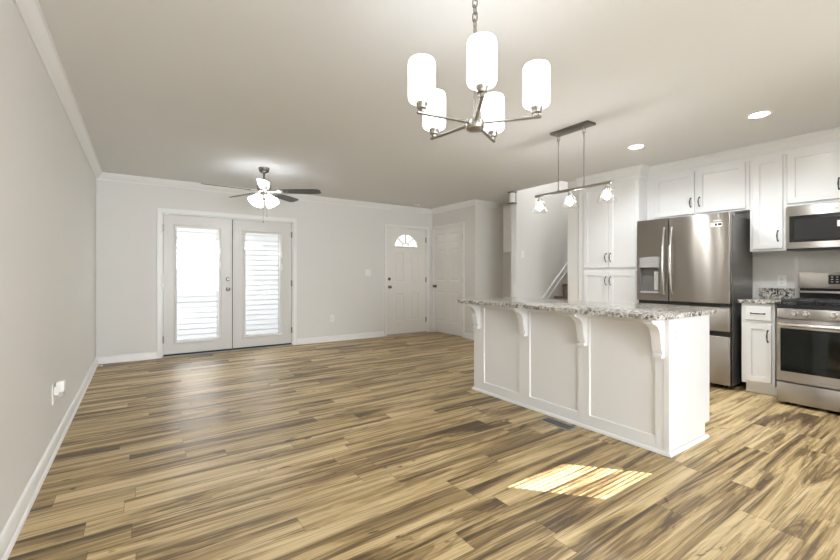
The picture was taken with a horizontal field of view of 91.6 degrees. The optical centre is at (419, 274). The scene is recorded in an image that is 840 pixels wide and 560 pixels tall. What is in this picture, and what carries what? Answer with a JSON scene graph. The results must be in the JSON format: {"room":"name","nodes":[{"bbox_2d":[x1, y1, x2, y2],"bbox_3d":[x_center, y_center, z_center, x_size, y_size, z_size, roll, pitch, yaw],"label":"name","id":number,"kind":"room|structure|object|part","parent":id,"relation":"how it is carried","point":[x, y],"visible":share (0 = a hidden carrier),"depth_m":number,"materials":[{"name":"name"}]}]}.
{"room":"open-plan kitchen","nodes":[
{"label":"open-plan kitchen","id":0,"kind":"room"},
{"bbox_2d":[0,0,95,533],"bbox_3d":[-1.222,-0.080,0.830,0.130,2.490,11.010,0,0,-34],"label":"wall","id":1,"kind":"structure","parent":0,"point":[48,182],"depth_m":2.26,"materials":[{"name":"white paint"}]},
{"bbox_2d":[52,382,54,404],"bbox_3d":[-2.407,0.780,2.685,0.008,0.130,0.080,0,0,-34],"label":"outlet plate","id":2,"kind":"object","parent":1,"relation":"attached to","point":[53,384],"visible":0.88,"depth_m":2.67,"materials":[{"name":"white plastic"}]},
{"bbox_2d":[54,380,65,396],"bbox_3d":[-2.383,0.754,2.704,0.054,0.102,0.065,0,0,-34],"label":"plug","id":3,"kind":"object","parent":2,"relation":"attached to","point":[59,389],"visible":1,"depth_m":2.68,"materials":[{"name":"white plastic"}]},
{"bbox_2d":[0,351,157,559],"bbox_3d":[-0.890,1.117,1.057,0.675,0.097,10.750,0,0,-34],"label":"baseboard","id":4,"kind":"structure","parent":1,"relation":"attached to","point":[10,533],"depth_m":2.40,"materials":[{"name":"white"}]},
{"bbox_2d":[13,0,839,213],"bbox_3d":[1.285,-1.252,2.545,5.945,0.145,10.750,0,0,-34],"label":"crown molding","id":5,"kind":"structure","parent":1,"relation":"attached to","point":[30,12],"depth_m":4.33,"materials":[{"name":"white"}]},
{"bbox_2d":[96,180,431,356],"bbox_3d":[-1.672,-0.077,7.114,6.225,2.495,0.130,0,0,-34],"label":"wall","id":6,"kind":"structure","parent":0,"point":[336,243],"depth_m":6.42,"materials":[{"name":"white paint"}]},
{"bbox_2d":[163,214,231,356],"bbox_3d":[-3.232,0.154,5.969,0.898,1.994,0.110,0,0,-34],"label":"door","id":7,"kind":"structure","parent":6,"relation":"in","point":[172,346],"depth_m":5.98,"materials":[{"name":"white paint"}]},
{"bbox_3d":[-3.244,0.135,5.984,0.624,1.700,0.044,0,0,-34],"label":"glazing frame","id":8,"kind":"part","parent":7,"relation":"part of","materials":[{"name":"white glass"}]},
{"bbox_2d":[232,219,232,349],"bbox_3d":[-2.877,0.151,6.255,0.010,1.988,0.050,0,0,-34],"label":"seal","id":9,"kind":"object","parent":7,"relation":"attached to","point":[232,219],"visible":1,"depth_m":6.24,"materials":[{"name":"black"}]},
{"bbox_2d":[157,208,296,357],"bbox_3d":[-2.885,0.121,6.270,1.946,2.088,0.143,0,0,-34],"label":"door frame","id":10,"kind":"structure","parent":6,"relation":"attached to","point":[160,211],"depth_m":6.04,"materials":[{"name":"white wood"}]},
{"bbox_2d":[162,344,292,357],"bbox_3d":[-2.882,1.159,6.267,1.830,0.013,0.140,0,0,-34],"label":"door sill","id":11,"kind":"structure","parent":6,"relation":"attached to","point":[290,344],"depth_m":6.15,"materials":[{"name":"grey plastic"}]},
{"bbox_2d":[233,219,291,349],"bbox_3d":[-2.490,0.154,6.498,0.904,1.994,0.074,0,0,-34],"label":"door","id":12,"kind":"structure","parent":6,"relation":"in","point":[241,340],"depth_m":6.39,"materials":[{"name":"white paint"}]},
{"bbox_3d":[-2.494,0.151,6.497,0.614,1.687,0.044,0,0,-34],"label":"glazing frame","id":13,"kind":"part","parent":12,"relation":"part of","materials":[{"name":"white glass"}]},
{"bbox_2d":[297,331,383,344],"bbox_3d":[-1.357,1.117,7.234,1.650,0.097,0.026,0,0,-34],"label":"baseboard","id":14,"kind":"structure","parent":6,"relation":"attached to","point":[301,341],"depth_m":7.19,"materials":[{"name":"white"}]},
{"bbox_2d":[365,269,370,275],"bbox_3d":[-0.956,-0.035,7.515,0.118,0.116,0.016,0,0,-34],"label":"switch plate","id":15,"kind":"object","parent":6,"relation":"attached to","point":[367,271],"visible":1,"depth_m":7.52,"materials":[{"name":"white plastic"}]},
{"bbox_2d":[387,228,425,334],"bbox_3d":[-0.245,0.126,8.007,0.915,2.033,0.101,0,0,-34],"label":"door","id":16,"kind":"structure","parent":6,"relation":"in","point":[406,265],"depth_m":8.01,"materials":[{"name":"white paint"}]},
{"bbox_3d":[-0.270,-0.665,8.004,0.572,0.274,0.024,0,0,-34],"label":"fanlight frame","id":17,"kind":"part","parent":16,"relation":"part of","materials":[{"name":"white paint"}]},
{"bbox_2d":[384,224,428,335],"bbox_3d":[-0.283,0.107,8.050,1.025,2.115,0.143,0,0,-34],"label":"door frame","id":18,"kind":"structure","parent":6,"relation":"attached to","point":[386,226],"depth_m":7.93,"materials":[{"name":"white wood"}]},
{"bbox_2d":[387,331,426,335],"bbox_3d":[-0.283,1.154,8.051,0.935,0.022,0.130,0,0,-34],"label":"door sill","id":19,"kind":"structure","parent":6,"relation":"attached to","point":[420,331],"depth_m":7.99,"materials":[{"name":"grey plastic"}]},
{"bbox_2d":[7,332,839,559],"bbox_3d":[2.231,1.225,3.181,8.525,0.120,11.030,0,0,-34],"label":"floor","id":20,"kind":"structure","parent":0,"point":[375,448],"depth_m":2.43,"materials":[{"name":"brown wood"}]},
{"bbox_2d":[189,354,213,358],"bbox_3d":[-3.100,1.163,5.797,0.310,0.004,0.130,0,0,-34],"label":"floor vent","id":21,"kind":"object","parent":20,"relation":"in","point":[212,354],"visible":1,"depth_m":5.79,"materials":[{"name":"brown metal"}]},
{"bbox_2d":[539,417,577,430],"bbox_3d":[1.074,1.163,3.185,0.120,0.004,0.285,0,0,-34],"label":"floor vent","id":22,"kind":"object","parent":20,"relation":"in","point":[548,420],"visible":1,"depth_m":3.17,"materials":[{"name":"silver metal"}]},
{"bbox_2d":[554,284,567,299],"bbox_3d":[3.078,-0.035,7.004,2.740,2.400,0.811,0,0,-34],"label":"stairs","id":23,"kind":"structure","parent":20,"relation":"on","point":[565,286],"depth_m":7.01,"materials":[{"name":"brown wood"}]},
{"bbox_2d":[464,303,709,457],"bbox_3d":[1.270,0.723,3.522,0.804,0.884,1.894,0,0,-34],"label":"kitchen island","id":24,"kind":"object","parent":20,"relation":"on","point":[620,378],"visible":0.84,"depth_m":2.99,"materials":[{"name":"white wood"}]},
{"bbox_2d":[457,297,716,319],"bbox_3d":[1.260,0.266,3.520,0.855,0.031,1.943,0,0,-34],"label":"island countertop","id":25,"kind":"structure","parent":24,"relation":"on","point":[636,311],"depth_m":3.09,"materials":[{"name":"stone"}]},
{"bbox_3d":[1.298,1.154,3.540,0.580,0.022,1.894,0,0,-34],"label":"shoe moulding","id":26,"kind":"part","parent":24,"relation":"part of","materials":[{"name":"white wood"}]},
{"bbox_3d":[1.602,0.723,2.641,0.034,0.884,0.034,0,0,-34],"label":"corner post","id":27,"kind":"part","parent":24,"relation":"part of","materials":[{"name":"white wood"}]},
{"bbox_2d":[578,178,646,303],"bbox_3d":[2.628,-0.015,5.479,0.545,2.360,0.835,0,0,-34],"label":"pantry cabinet","id":28,"kind":"object","parent":20,"relation":"on","point":[607,228],"visible":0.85,"depth_m":5.30,"materials":[{"name":"white wood"}]},
{"bbox_3d":[2.357,0.500,5.479,0.021,1.080,0.362,0,0,-34],"label":"door","id":29,"kind":"part","parent":28,"relation":"part of","materials":[{"name":"white wood"}]},
{"bbox_3d":[2.357,-0.630,5.479,0.021,1.079,0.362,0,0,-34],"label":"door","id":30,"kind":"part","parent":28,"relation":"part of","materials":[{"name":"white wood"}]},
{"bbox_3d":[2.562,0.500,5.180,0.021,1.080,0.352,0,0,-34],"label":"door","id":31,"kind":"part","parent":28,"relation":"part of","materials":[{"name":"white wood"}]},
{"bbox_3d":[2.562,-0.630,5.180,0.021,1.079,0.352,0,0,-34],"label":"door","id":32,"kind":"part","parent":28,"relation":"part of","materials":[{"name":"white wood"}]},
{"bbox_2d":[637,211,752,387],"bbox_3d":[3.071,0.265,4.625,0.707,1.800,0.925,0,0,-34],"label":"refrigerator","id":33,"kind":"object","parent":20,"relation":"on","point":[704,260],"visible":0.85,"depth_m":4.29,"materials":[{"name":"grey metal"}]},
{"bbox_3d":[2.652,-0.141,4.727,0.012,0.123,0.222,0,0,-34],"label":"dispenser panel","id":34,"kind":"part","parent":33,"relation":"part of","materials":[{"name":"grey plastic"}]},
{"bbox_3d":[2.697,-0.167,4.720,0.062,0.927,0.345,0,0,-34],"label":"door","id":35,"kind":"part","parent":33,"relation":"part of","materials":[{"name":"silver metal"}]},
{"bbox_3d":[2.724,-0.152,4.573,0.075,0.755,0.028,0,0,-34],"label":"handle","id":36,"kind":"part","parent":33,"relation":"part of","materials":[{"name":"silver metal"}]},
{"bbox_3d":[2.768,-0.152,4.509,0.075,0.755,0.028,0,0,-34],"label":"handle","id":37,"kind":"part","parent":33,"relation":"part of","materials":[{"name":"silver metal"}]},
{"bbox_3d":[2.861,0.460,4.481,0.062,0.241,0.925,0,0,-34],"label":"drawer","id":38,"kind":"part","parent":33,"relation":"part of","materials":[{"name":"silver metal"}]},
{"bbox_3d":[2.960,-0.167,4.335,0.062,0.927,0.572,0,0,-34],"label":"door","id":39,"kind":"part","parent":33,"relation":"part of","materials":[{"name":"silver metal"}]},
{"bbox_3d":[2.861,0.876,4.481,0.062,0.487,0.925,0,0,-34],"label":"freezer drawer","id":40,"kind":"part","parent":33,"relation":"part of","materials":[{"name":"silver metal"}]},
{"bbox_2d":[742,303,778,395],"bbox_3d":[3.497,0.723,4.116,0.640,0.884,0.259,0,0,-34],"label":"base cabinet","id":41,"kind":"object","parent":20,"relation":"on","point":[759,321],"visible":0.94,"depth_m":3.95,"materials":[{"name":"white wood"}]},
{"bbox_3d":[3.277,0.376,3.958,0.021,0.134,0.204,0,0,-34],"label":"drawer","id":42,"kind":"part","parent":41,"relation":"part of","materials":[{"name":"white wood"}]},
{"bbox_3d":[3.277,0.755,3.958,0.021,0.560,0.204,0,0,-34],"label":"door","id":43,"kind":"part","parent":41,"relation":"part of","materials":[{"name":"white wood"}]},
{"bbox_2d":[738,288,794,303],"bbox_3d":[3.509,0.212,4.137,0.614,0.138,0.290,0,0,-34],"label":"countertop","id":44,"kind":"structure","parent":41,"relation":"on","point":[766,295],"depth_m":4.24,"materials":[{"name":"stone"}]},
{"bbox_2d":[777,272,839,411],"bbox_3d":[3.714,0.572,3.568,0.780,1.187,0.762,0,0,-34],"label":"gas range","id":45,"kind":"object","parent":20,"relation":"on","point":[808,326],"visible":1,"depth_m":3.55,"materials":[{"name":"silver metal"}]},
{"bbox_3d":[3.285,0.343,3.591,0.034,0.054,0.054,0,0,-34],"label":"knob","id":46,"kind":"part","parent":45,"relation":"part of","materials":[{"name":"silver metal"}]},
{"bbox_3d":[3.328,0.343,3.529,0.034,0.054,0.054,0,0,-34],"label":"knob","id":47,"kind":"part","parent":45,"relation":"part of","materials":[{"name":"silver metal"}]},
{"bbox_3d":[3.458,0.672,3.392,0.042,0.550,0.762,0,0,-34],"label":"oven door","id":48,"kind":"part","parent":45,"relation":"part of","materials":[{"name":"silver metal"}]},
{"bbox_3d":[3.417,0.443,3.364,0.060,0.030,0.722,0,0,-34],"label":"handle","id":49,"kind":"part","parent":45,"relation":"part of","materials":[{"name":"silver metal"}]},
{"bbox_3d":[3.458,1.050,3.393,0.040,0.174,0.762,0,0,-34],"label":"drawer","id":50,"kind":"part","parent":45,"relation":"part of","materials":[{"name":"silver metal"}]},
{"bbox_2d":[777,302,839,310],"bbox_3d":[3.727,0.283,3.576,0.670,0.040,0.762,0,0,-34],"label":"cooktop","id":51,"kind":"object","parent":45,"relation":"in","point":[788,306],"depth_m":3.55,"materials":[{"name":"black glass"}]},
{"bbox_3d":[3.461,0.346,3.394,0.035,0.086,0.762,0,0,-34],"label":"control panel","id":52,"kind":"part","parent":45,"relation":"part of","materials":[{"name":"silver metal"}]},
{"bbox_3d":[3.425,0.343,3.387,0.034,0.054,0.054,0,0,-34],"label":"knob","id":53,"kind":"part","parent":45,"relation":"part of","materials":[{"name":"silver metal"}]},
{"bbox_2d":[38,0,839,208],"bbox_3d":[1.365,-1.385,2.588,6.425,0.120,11.030,0,0,-34],"label":"ceiling","id":54,"kind":"structure","parent":0,"point":[314,93],"depth_m":2.85,"materials":[{"name":"white paint"}]},
{"bbox_2d":[201,167,320,222],"bbox_3d":[-1.972,-0.982,5.046,1.309,0.686,1.347,0,0,-34],"label":"ceiling fan","id":55,"kind":"object","parent":54,"relation":"hanging from","point":[264,193],"visible":1,"depth_m":5.05,"materials":[{"name":"white glass"}]},
{"bbox_3d":[-2.284,-1.034,4.814,0.530,0.035,0.137,0,0,-38],"label":"blade","id":56,"kind":"part","parent":55,"relation":"part of","materials":[{"name":"grey"}]},
{"bbox_3d":[-2.302,-1.034,5.325,0.530,0.035,0.137,0,0,34],"label":"blade","id":57,"kind":"part","parent":55,"relation":"part of","materials":[{"name":"grey"}]},
{"bbox_3d":[-2.011,-0.915,4.956,0.143,0.152,0.141,0,0,-18],"label":"lamp shade","id":58,"kind":"part","parent":55,"relation":"part of","materials":[{"name":"white glass"}]},
{"bbox_3d":[-1.792,-1.034,4.673,0.137,0.035,0.530,0,0,-20],"label":"blade","id":59,"kind":"part","parent":55,"relation":"part of","materials":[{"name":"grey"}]},
{"bbox_3d":[-1.941,-1.079,5.082,0.172,0.123,0.172,0,0,-34],"label":"motor","id":60,"kind":"part","parent":55,"relation":"part of","materials":[{"name":"silver metal"}]},
{"bbox_3d":[-1.815,-0.915,5.011,0.141,0.152,0.143,0,0,-18],"label":"lamp shade","id":61,"kind":"part","parent":55,"relation":"part of","materials":[{"name":"white glass"}]},
{"bbox_3d":[-1.821,-1.034,5.500,0.137,0.035,0.530,0,0,16],"label":"blade","id":62,"kind":"part","parent":55,"relation":"part of","materials":[{"name":"grey"}]},
{"bbox_3d":[-1.506,-1.034,5.097,0.530,0.035,0.137,0,0,-2],"label":"blade","id":63,"kind":"part","parent":55,"relation":"part of","materials":[{"name":"grey"}]},
{"bbox_2d":[408,0,549,142],"bbox_3d":[0.223,-0.988,1.866,0.618,0.675,0.599,0,0,-34],"label":"chandelier","id":64,"kind":"object","parent":54,"relation":"hanging from","point":[430,101],"visible":1,"depth_m":1.73,"materials":[{"name":"white glass"}]},
{"bbox_2d":[416,100,427,111],"bbox_3d":[0.008,-0.719,1.737,0.052,0.057,0.052,0,0,-34],"label":"socket","id":65,"kind":"object","parent":64,"relation":"attached to","point":[421,105],"depth_m":1.72,"materials":[{"name":"silver metal"}]},
{"bbox_3d":[0.008,-0.823,1.737,0.117,0.183,0.117,0,0,-34],"label":"lamp shade","id":66,"kind":"part","parent":64,"relation":"part of","materials":[{"name":"white glass"}]},
{"bbox_2d":[429,127,438,136],"bbox_3d":[0.071,-0.719,2.053,0.052,0.057,0.052,0,0,-34],"label":"socket","id":67,"kind":"object","parent":64,"relation":"attached to","point":[433,131],"depth_m":2.04,"materials":[{"name":"silver metal"}]},
{"bbox_3d":[0.071,-0.823,2.053,0.117,0.183,0.117,0,0,-34],"label":"lamp shade","id":68,"kind":"part","parent":64,"relation":"part of","materials":[{"name":"white glass"}]},
{"bbox_3d":[0.103,-0.686,1.783,0.255,0.010,0.015,0,0,-26],"label":"arm","id":69,"kind":"part","parent":64,"relation":"part of","materials":[{"name":"silver metal"}]},
{"bbox_3d":[0.141,-0.686,1.974,0.015,0.010,0.255,0,0,-42],"label":"arm","id":70,"kind":"part","parent":64,"relation":"part of","materials":[{"name":"silver metal"}]},
{"bbox_3d":[0.249,-0.911,1.853,0.026,0.432,0.025,0,0,-34],"label":"stem","id":71,"kind":"part","parent":64,"relation":"part of","materials":[{"name":"silver metal"}]},
{"bbox_3d":[0.249,-1.200,1.853,0.021,0.175,0.021,0,0,-13],"label":"chain","id":72,"kind":"part","parent":64,"relation":"part of","materials":[{"name":"silver metal"}]},
{"bbox_3d":[0.244,-0.686,1.691,0.015,0.010,0.255,0,0,2],"label":"arm","id":73,"kind":"part","parent":64,"relation":"part of","materials":[{"name":"silver metal"}]},
{"bbox_2d":[475,83,487,97],"bbox_3d":[0.240,-0.719,1.585,0.052,0.057,0.052,0,0,-34],"label":"socket","id":74,"kind":"object","parent":64,"relation":"attached to","point":[481,89],"depth_m":1.57,"materials":[{"name":"silver metal"}]},
{"bbox_3d":[0.240,-0.823,1.585,0.117,0.183,0.117,0,0,-34],"label":"lamp shade","id":75,"kind":"part","parent":64,"relation":"part of","materials":[{"name":"white glass"}]},
{"bbox_3d":[0.324,-0.686,1.997,0.015,0.010,0.255,0,0,27],"label":"arm","id":76,"kind":"part","parent":64,"relation":"part of","materials":[{"name":"silver metal"}]},
{"bbox_3d":[0.373,-0.823,2.091,0.117,0.183,0.117,0,0,-34],"label":"lamp shade","id":77,"kind":"part","parent":64,"relation":"part of","materials":[{"name":"white glass"}]},
{"bbox_2d":[488,130,497,139],"bbox_3d":[0.373,-0.719,2.091,0.052,0.057,0.052,0,0,-34],"label":"socket","id":78,"kind":"object","parent":64,"relation":"attached to","point":[493,133],"depth_m":2.07,"materials":[{"name":"silver metal"}]},
{"bbox_3d":[0.406,-0.686,1.810,0.255,0.010,0.015,0,0,16],"label":"arm","id":79,"kind":"part","parent":64,"relation":"part of","materials":[{"name":"silver metal"}]},
{"bbox_2d":[530,104,541,115],"bbox_3d":[0.508,-0.719,1.781,0.052,0.057,0.052,0,0,-34],"label":"socket","id":80,"kind":"object","parent":64,"relation":"attached to","point":[536,109],"depth_m":1.76,"materials":[{"name":"silver metal"}]},
{"bbox_3d":[0.508,-0.823,1.781,0.117,0.183,0.117,0,0,-34],"label":"lamp shade","id":81,"kind":"part","parent":64,"relation":"part of","materials":[{"name":"white glass"}]},
{"bbox_2d":[533,120,616,211],"bbox_3d":[1.369,-0.966,3.707,0.157,0.719,0.851,0,0,-34],"label":"linear pendant","id":82,"kind":"object","parent":54,"relation":"hanging from","point":[585,124],"visible":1,"depth_m":3.65,"materials":[{"name":"silver metal"}]},
{"bbox_2d":[538,197,542,209],"bbox_3d":[1.173,-0.694,3.994,0.048,0.129,0.048,0,0,-34],"label":"bulb","id":83,"kind":"object","parent":82,"relation":"attached to","point":[540,207],"depth_m":3.98,"materials":[{"name":"white glass"}]},
{"bbox_3d":[1.294,-0.983,3.817,0.020,0.429,0.020,0,0,-34],"label":"rod","id":84,"kind":"part","parent":82,"relation":"part of","materials":[{"name":"silver metal"}]},
{"bbox_2d":[567,191,572,204],"bbox_3d":[1.364,-0.694,3.715,0.048,0.129,0.048,0,0,-34],"label":"bulb","id":85,"kind":"object","parent":82,"relation":"attached to","point":[569,202],"depth_m":3.70,"materials":[{"name":"white glass"}]},
{"bbox_3d":[1.444,-0.983,3.598,0.020,0.429,0.020,0,0,-34],"label":"rod","id":86,"kind":"part","parent":82,"relation":"part of","materials":[{"name":"silver metal"}]},
{"bbox_2d":[604,184,609,198],"bbox_3d":[1.565,-0.694,3.421,0.048,0.129,0.048,0,0,-34],"label":"bulb","id":87,"kind":"object","parent":82,"relation":"attached to","point":[606,188],"depth_m":3.41,"materials":[{"name":"white glass"}]},
{"bbox_2d":[627,144,644,148],"bbox_3d":[2.236,-1.321,4.229,0.170,0.008,0.170,0,0,-34],"label":"recessed light","id":88,"kind":"object","parent":54,"relation":"in","point":[635,146],"visible":1,"depth_m":4.22,"materials":[{"name":"white"}]},
{"bbox_2d":[746,110,772,118],"bbox_3d":[2.808,-1.321,3.383,0.170,0.008,0.170,0,0,-34],"label":"recessed light","id":89,"kind":"object","parent":54,"relation":"in","point":[759,114],"visible":1,"depth_m":3.37,"materials":[{"name":"white"}]},
{"bbox_2d":[432,205,479,333],"bbox_3d":[0.665,-0.077,7.846,0.120,2.495,1.300,0,0,-34],"label":"wall","id":90,"kind":"structure","parent":0,"point":[470,215],"depth_m":7.40,"materials":[{"name":"white paint"}]},
{"bbox_2d":[433,226,461,335],"bbox_3d":[0.534,0.123,7.923,0.101,2.060,0.898,0,0,-34],"label":"door","id":91,"kind":"structure","parent":90,"relation":"in","point":[447,285],"depth_m":7.92,"materials":[{"name":"white paint"}]},
{"bbox_2d":[432,222,463,337],"bbox_3d":[0.580,0.100,7.960,0.143,2.131,1.007,0,0,-34],"label":"door frame","id":92,"kind":"structure","parent":90,"relation":"attached to","point":[460,223],"depth_m":7.83,"materials":[{"name":"white wood"}]},
{"bbox_2d":[464,333,473,339],"bbox_3d":[1.191,1.117,7.569,0.726,0.097,0.301,0,0,-34],"label":"baseboard","id":93,"kind":"structure","parent":90,"relation":"attached to","point":[466,335],"depth_m":7.38,"materials":[{"name":"white"}]},
{"bbox_2d":[480,204,502,297],"bbox_3d":[1.288,-0.080,7.557,0.580,2.490,0.120,0,0,-34],"label":"wall","id":94,"kind":"structure","parent":0,"point":[491,219],"depth_m":7.50,"materials":[{"name":"white paint"}]},
{"bbox_2d":[503,203,510,296],"bbox_3d":[1.486,-0.080,7.887,0.120,2.490,2.160,0,0,-34],"label":"wall","id":95,"kind":"structure","parent":0,"point":[506,255],"depth_m":7.60,"materials":[{"name":"white paint"}]},
{"bbox_2d":[503,206,510,252],"bbox_3d":[1.759,-0.795,7.096,0.320,0.800,0.554,0,0,-34],"label":"upper cabinet","id":96,"kind":"object","parent":95,"relation":"attached to","point":[506,210],"visible":0.3,"depth_m":7.16,"materials":[{"name":"white paint"}]},
{"bbox_2d":[517,181,567,298],"bbox_3d":[2.692,-1.285,7.328,2.880,4.900,0.115,0,0,-34],"label":"wall","id":97,"kind":"structure","parent":0,"point":[542,235],"depth_m":6.80,"materials":[{"name":"white paint"}]},
{"bbox_2d":[511,191,516,296],"bbox_3d":[1.499,-0.080,6.511,0.012,2.490,0.121,0,0,-34],"label":"trim board","id":98,"kind":"object","parent":97,"relation":"attached to","point":[513,206],"visible":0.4,"depth_m":6.50,"materials":[{"name":"white wood"}]},
{"bbox_2d":[508,191,516,203],"bbox_3d":[1.462,-1.212,6.465,0.102,0.181,0.100,0,0,-34],"label":"wall sconce","id":99,"kind":"object","parent":98,"relation":"attached to","point":[512,195],"visible":1,"depth_m":6.43,"materials":[{"name":"white glass"}]},
{"bbox_3d":[1.461,-1.212,6.464,0.092,0.155,0.092,0,0,-34],"label":"lamp shade","id":100,"kind":"part","parent":99,"relation":"part of","materials":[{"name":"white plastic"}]},
{"bbox_2d":[542,262,567,298],"bbox_3d":[2.692,-0.258,7.240,2.593,2.464,0.029,0,0,-34],"label":"skirt board","id":101,"kind":"object","parent":97,"relation":"attached to","point":[564,270],"depth_m":6.98,"materials":[{"name":"white wood"}]},
{"bbox_2d":[568,180,577,300],"bbox_3d":[3.298,-1.285,6.558,2.750,4.900,0.170,0,0,-34],"label":"wall","id":102,"kind":"structure","parent":0,"point":[572,209],"depth_m":5.77,"materials":[{"name":"white paint"}]},
{"bbox_2d":[735,213,839,297],"bbox_3d":[3.825,-0.080,4.335,0.130,2.490,4.095,0,0,-34],"label":"wall","id":103,"kind":"structure","parent":0,"point":[766,265],"depth_m":4.23,"materials":[{"name":"white paint"}]},
{"bbox_2d":[647,161,749,219],"bbox_3d":[3.243,-0.941,4.762,0.350,0.528,1.042,0,0,-34],"label":"upper cabinet","id":104,"kind":"object","parent":103,"relation":"attached to","point":[725,188],"visible":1,"depth_m":4.61,"materials":[{"name":"white wood"}]},
{"bbox_3d":[3.021,-0.941,4.864,0.021,0.488,0.439,0,0,-34],"label":"door","id":105,"kind":"part","parent":104,"relation":"part of","materials":[{"name":"white wood"}]},
{"bbox_3d":[3.288,-0.941,4.473,0.021,0.488,0.450,0,0,-34],"label":"door","id":106,"kind":"part","parent":104,"relation":"part of","materials":[{"name":"white wood"}]},
{"bbox_2d":[750,154,791,252],"bbox_3d":[3.622,-0.721,4.207,0.350,0.968,0.295,0,0,-34],"label":"upper cabinet","id":107,"kind":"object","parent":103,"relation":"attached to","point":[768,175],"visible":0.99,"depth_m":4.13,"materials":[{"name":"white wood"}]},
{"bbox_3d":[3.519,-0.723,4.136,0.021,0.925,0.240,0,0,-34],"label":"door","id":108,"kind":"part","parent":107,"relation":"part of","materials":[{"name":"white wood"}]},
{"bbox_2d":[759,288,794,298],"bbox_3d":[3.753,0.197,4.304,0.021,0.107,0.290,0,0,-34],"label":"backsplash","id":109,"kind":"structure","parent":103,"relation":"attached to","point":[785,293],"depth_m":4.29,"materials":[{"name":"stone"}]},
{"bbox_2d":[777,275,785,286],"bbox_3d":[3.784,0.067,4.272,0.008,0.116,0.072,0,0,-34],"label":"outlet plate","id":110,"kind":"object","parent":103,"relation":"attached to","point":[781,279],"visible":1,"depth_m":4.27,"materials":[{"name":"white plastic"}]},
{"bbox_2d":[787,144,839,206],"bbox_3d":[3.932,-0.931,3.755,0.350,0.548,0.797,0,0,-34],"label":"upper cabinet","id":111,"kind":"object","parent":103,"relation":"attached to","point":[813,175],"visible":0.98,"depth_m":3.85,"materials":[{"name":"white wood"}]},
{"bbox_2d":[786,201,839,251],"bbox_3d":[3.890,-0.442,3.714,0.463,0.426,0.778,0,0,-34],"label":"microwave","id":112,"kind":"object","parent":111,"relation":"attached to","point":[810,227],"visible":1,"depth_m":3.77,"materials":[{"name":"grey metal"}]},
{"label":"outside","id":113,"kind":"structure","parent":0,"visible":0},
{"bbox_3d":[-3.419,1.475,10.310,18.000,0.020,7.120,0,0,-34],"label":"ground","id":114,"kind":"structure","parent":113,"visible":0},
{"bbox_2d":[177,228,415,339],"bbox_3d":[-3.987,-0.005,9.812,12.900,2.940,0.700,0,0,-34],"label":"window glass","id":115,"kind":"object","parent":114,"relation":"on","point":[196,248],"visible":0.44,"depth_m":9.48,"materials":[{"name":"white"}]}
]}

